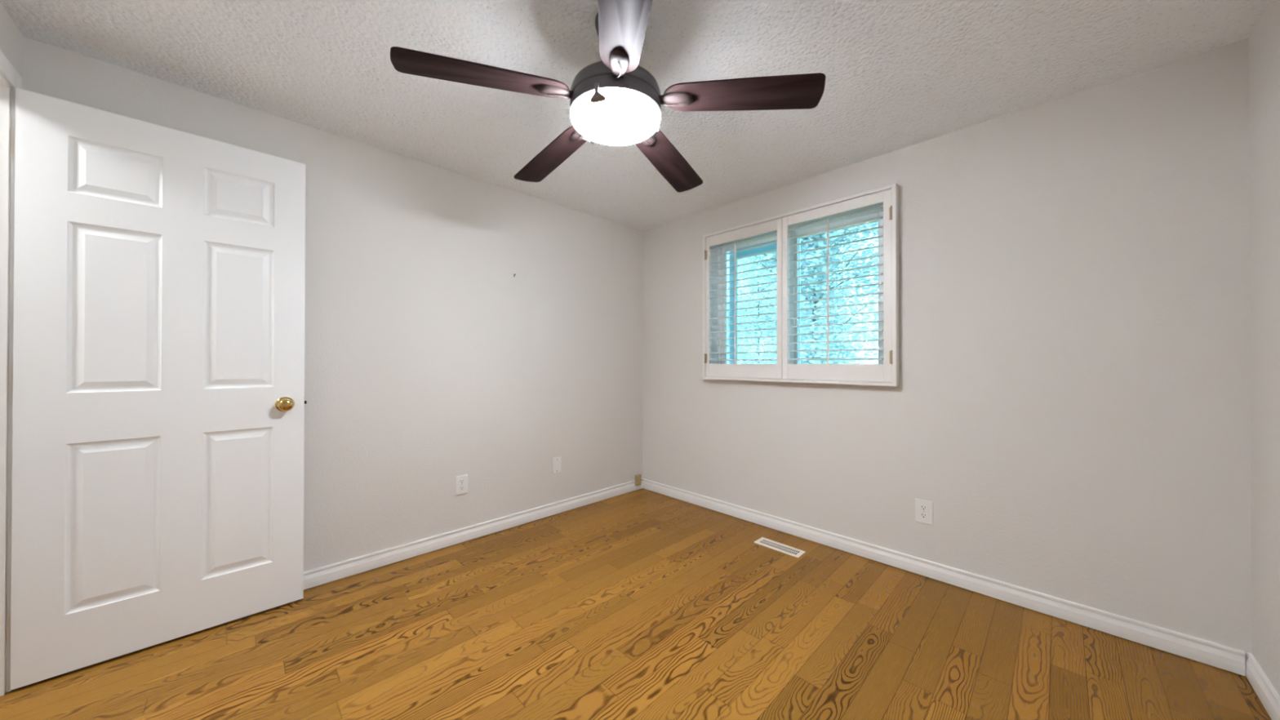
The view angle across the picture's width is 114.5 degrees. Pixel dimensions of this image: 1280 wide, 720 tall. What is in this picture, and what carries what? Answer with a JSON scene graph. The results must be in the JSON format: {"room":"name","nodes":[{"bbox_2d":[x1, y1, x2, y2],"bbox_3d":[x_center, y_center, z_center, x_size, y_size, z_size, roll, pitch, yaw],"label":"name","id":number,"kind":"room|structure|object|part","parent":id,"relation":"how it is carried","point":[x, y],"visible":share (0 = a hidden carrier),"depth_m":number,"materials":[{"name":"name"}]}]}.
{"room":"empty bedroom","nodes":[
{"label":"empty bedroom","id":0,"kind":"room"},
{"bbox_2d":[0,1,22,88],"bbox_3d":[-1.176,-0.023,0.335,0.110,2.280,3.070,0,0,-44],"label":"wall","id":1,"kind":"structure","parent":0,"point":[11,37],"depth_m":1.40,"materials":[{"name":"paint"}]},
{"bbox_2d":[0,49,22,696],"bbox_3d":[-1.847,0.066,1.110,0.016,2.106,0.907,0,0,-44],"label":"trim","id":2,"kind":"structure","parent":1,"relation":"attached to","point":[7,71],"depth_m":1.39,"materials":[{"name":"white paint"}]},
{"bbox_2d":[9,87,306,690],"bbox_3d":[-1.852,0.095,1.668,0.785,2.030,0.154,0,0,-45],"label":"door","id":3,"kind":"structure","parent":2,"relation":"attached to","point":[158,406],"depth_m":1.59,"materials":[{"name":"white paint"}]},
{"bbox_3d":[-1.597,0.202,1.857,0.067,0.067,0.061,0,0,-45],"label":"knob","id":4,"kind":"part","parent":3,"relation":"part of","materials":[{"name":"gold metal"}]},
{"bbox_2d":[22,35,643,571],"bbox_3d":[-1.638,-0.015,2.143,4.500,2.280,0.160,0,0,-44],"label":"wall","id":5,"kind":"structure","parent":0,"point":[428,364],"depth_m":2.44,"materials":[{"name":"paint"}]},
{"bbox_2d":[455,474,467,495],"bbox_3d":[-1.102,0.772,2.547,0.073,0.115,0.008,0,0,-44],"label":"electrical outlet","id":6,"kind":"object","parent":5,"relation":"attached to","point":[461,482],"visible":1,"depth_m":2.54,"materials":[{"name":"white plastic"}]},
{"bbox_2d":[458,485,464,490],"bbox_3d":[-1.100,0.793,2.545,0.034,0.027,0.002,0,0,-44],"label":"receptacle","id":7,"kind":"object","parent":6,"relation":"attached to","point":[460,487],"depth_m":2.54,"materials":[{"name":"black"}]},
{"bbox_2d":[458,479,465,484],"bbox_3d":[-1.100,0.752,2.546,0.034,0.027,0.002,0,0,-44],"label":"receptacle","id":8,"kind":"object","parent":6,"relation":"attached to","point":[460,481],"depth_m":2.55,"materials":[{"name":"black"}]},
{"bbox_2d":[303,478,643,589],"bbox_3d":[-1.089,1.082,2.554,3.128,0.082,0.015,0,0,-44],"label":"baseboard","id":9,"kind":"structure","parent":5,"relation":"attached to","point":[329,573],"depth_m":2.48,"materials":[{"name":"white paint"}]},
{"bbox_2d":[552,456,560,473],"bbox_3d":[-0.611,0.774,3.029,0.072,0.115,0.007,0,0,-44],"label":"blank wall plate","id":10,"kind":"object","parent":5,"relation":"attached to","point":[556,461],"visible":1,"depth_m":3.03,"materials":[{"name":"white plastic"}]},
{"bbox_2d":[635,474,642,485],"bbox_3d":[-0.011,1.042,3.584,0.076,0.092,0.022,0,0,-44],"label":"cable box","id":11,"kind":"object","parent":5,"relation":"attached to","point":[638,479],"visible":1,"depth_m":3.57,"materials":[{"name":"beige plastic"}]},
{"bbox_2d":[0,0,1270,231],"bbox_3d":[-0.442,-1.218,1.058,4.680,0.120,3.390,0,0,-44],"label":"ceiling","id":12,"kind":"structure","parent":0,"point":[900,74],"depth_m":1.58,"materials":[{"name":"white paint"}]},
{"bbox_2d":[390,0,826,192],"bbox_3d":[-0.107,-0.959,1.439,1.278,0.392,1.237,0,0,-44],"label":"ceiling fan","id":13,"kind":"object","parent":12,"relation":"hanging from","point":[615,100],"visible":1,"depth_m":1.29,"materials":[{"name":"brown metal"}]},
{"bbox_3d":[-0.459,-0.847,1.235,0.500,0.062,0.132,0,0,-24],"label":"blade","id":14,"kind":"part","parent":13,"relation":"part of","materials":[{"name":"brown wood"}]},
{"bbox_3d":[-0.359,-0.845,1.709,0.132,0.062,0.500,0,0,-42],"label":"blade","id":15,"kind":"part","parent":13,"relation":"part of","materials":[{"name":"brown wood"}]},
{"bbox_3d":[-0.083,-0.794,1.403,0.303,0.062,0.303,0,0,-44],"label":"lamp shade","id":16,"kind":"part","parent":13,"relation":"part of","materials":[{"name":"white glass"}]},
{"bbox_3d":[-0.039,-0.848,0.993,0.132,0.062,0.500,0,0,-6],"label":"blade","id":17,"kind":"part","parent":13,"relation":"part of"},
{"bbox_3d":[0.123,-0.844,1.760,0.132,0.062,0.500,0,0,30],"label":"blade","id":18,"kind":"part","parent":13,"relation":"part of","materials":[{"name":"brown wood"}]},
{"bbox_3d":[0.321,-0.846,1.318,0.500,0.062,0.132,0,0,12],"label":"blade","id":19,"kind":"part","parent":13,"relation":"part of","materials":[{"name":"brown wood"}]},
{"bbox_2d":[0,488,1271,719],"bbox_3d":[-0.446,1.181,1.046,4.680,0.120,3.390,0,0,-44],"label":"floor","id":20,"kind":"structure","parent":0,"point":[640,604],"depth_m":1.59,"materials":[{"name":"brown wood"}]},
{"bbox_2d":[754,537,805,557],"bbox_3d":[0.840,1.128,2.486,0.100,0.004,0.280,0,0,-44],"label":"floor vent","id":21,"kind":"object","parent":20,"relation":"in","point":[772,544],"visible":1,"depth_m":2.48,"materials":[{"name":"white metal"}]},
{"bbox_2d":[642,37,1252,675],"bbox_3d":[1.163,-0.009,2.627,0.180,2.280,3.390,0,0,-44],"label":"wall","id":22,"kind":"structure","parent":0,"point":[1070,404],"depth_m":1.84,"materials":[{"name":"paint"}]},
{"bbox_2d":[711,203,883,364],"bbox_3d":[1.023,-0.403,2.770,0.174,0.999,1.199,0,0,-44],"label":"window","id":23,"kind":"structure","parent":22,"relation":"attached to","point":[879,213],"depth_m":2.80,"materials":[{"name":"white plastic"}]},
{"bbox_3d":[0.838,-0.402,2.979,0.020,0.934,0.577,0,0,-44],"label":"sash","id":24,"kind":"part","parent":23,"relation":"part of","materials":[{"name":"white plastic"}]},
{"bbox_3d":[0.894,-0.400,3.000,0.018,0.905,0.560,0,0,-44],"label":"sash","id":25,"kind":"part","parent":23,"relation":"part of","materials":[{"name":"white plastic"}]},
{"bbox_3d":[1.242,-0.404,2.599,0.020,0.934,0.584,0,0,-44],"label":"sash","id":26,"kind":"part","parent":23,"relation":"part of","materials":[{"name":"white plastic"}]},
{"bbox_2d":[702,182,898,386],"bbox_3d":[0.937,-0.403,2.678,0.074,1.092,1.283,0,0,-44],"label":"window shutter","id":27,"kind":"object","parent":22,"relation":"attached to","point":[886,374],"visible":1,"depth_m":2.58,"materials":[{"name":"white paint"}]},
{"bbox_3d":[0.671,-0.397,2.904,0.010,0.856,0.011,0,0,-44],"label":"tilt rod","id":28,"kind":"part","parent":27,"relation":"part of","materials":[{"name":"white paint"}]},
{"bbox_3d":[0.720,-0.402,2.905,0.028,1.049,0.606,0,0,-44],"label":"panel","id":29,"kind":"part","parent":27,"relation":"part of","materials":[{"name":"white paint"}]},
{"bbox_3d":[1.117,-0.406,2.448,0.010,0.866,0.011,0,0,-44],"label":"tilt rod","id":30,"kind":"part","parent":27,"relation":"part of","materials":[{"name":"white paint"}]},
{"bbox_3d":[1.153,-0.403,2.464,0.028,1.049,0.625,0,0,-44],"label":"panel","id":31,"kind":"part","parent":27,"relation":"part of","materials":[{"name":"white paint"}]},
{"bbox_2d":[915,497,933,524],"bbox_3d":[1.486,0.794,2.157,0.008,0.122,0.078,0,0,-44],"label":"electrical outlet","id":32,"kind":"object","parent":22,"relation":"attached to","point":[923,508],"visible":1,"depth_m":2.15,"materials":[{"name":"white plastic"}]},
{"bbox_2d":[920,512,927,518],"bbox_3d":[1.484,0.814,2.155,0.002,0.027,0.034,0,0,-44],"label":"receptacle","id":33,"kind":"object","parent":32,"relation":"attached to","point":[922,515],"depth_m":2.15,"materials":[{"name":"white plastic"}]},
{"bbox_2d":[920,504,927,511],"bbox_3d":[1.484,0.773,2.155,0.002,0.027,0.034,0,0,-44],"label":"receptacle","id":34,"kind":"object","parent":32,"relation":"attached to","point":[922,507],"depth_m":2.15,"materials":[{"name":"white plastic"}]},
{"bbox_2d":[642,478,1244,675],"bbox_3d":[1.092,1.086,2.553,0.015,0.082,3.037,0,0,-44],"label":"baseboard","id":35,"kind":"structure","parent":22,"relation":"attached to","point":[1213,654],"depth_m":1.92,"materials":[{"name":"white paint"}]},
{"bbox_2d":[1248,0,1279,695],"bbox_3d":[0.622,-0.022,-0.165,4.500,2.280,0.160,0,0,-44],"label":"wall","id":36,"kind":"structure","parent":0,"point":[1264,38],"depth_m":1.36,"materials":[{"name":"paint"}]},
{"bbox_2d":[1244,652,1279,719],"bbox_3d":[1.054,1.075,0.378,3.112,0.082,0.015,0,0,-44],"label":"baseboard","id":37,"kind":"structure","parent":36,"relation":"attached to","point":[1266,692],"depth_m":1.35,"materials":[{"name":"white paint"}]},
{"label":"outside","id":38,"kind":"structure","parent":0,"visible":0},
{"bbox_3d":[14.448,4.224,17.776,39.600,0.200,60.000,0,0,-44],"label":"ground","id":39,"kind":"structure","parent":38,"visible":0},
{"bbox_2d":[727,255,853,364],"bbox_3d":[4.554,-1.022,15.314,6.622,10.237,5.982,0,0,36],"label":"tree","id":40,"kind":"object","parent":39,"relation":"on","point":[740,312],"visible":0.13,"depth_m":14.36,"materials":[{"name":"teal plant"}]},
{"bbox_2d":[727,222,878,364],"bbox_3d":[2.911,-0.231,8.787,5.190,8.588,7.997,0,0,-33],"label":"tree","id":41,"kind":"object","parent":39,"relation":"on","point":[834,319],"visible":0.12,"depth_m":7.94,"materials":[{"name":"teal plant"}]}
]}

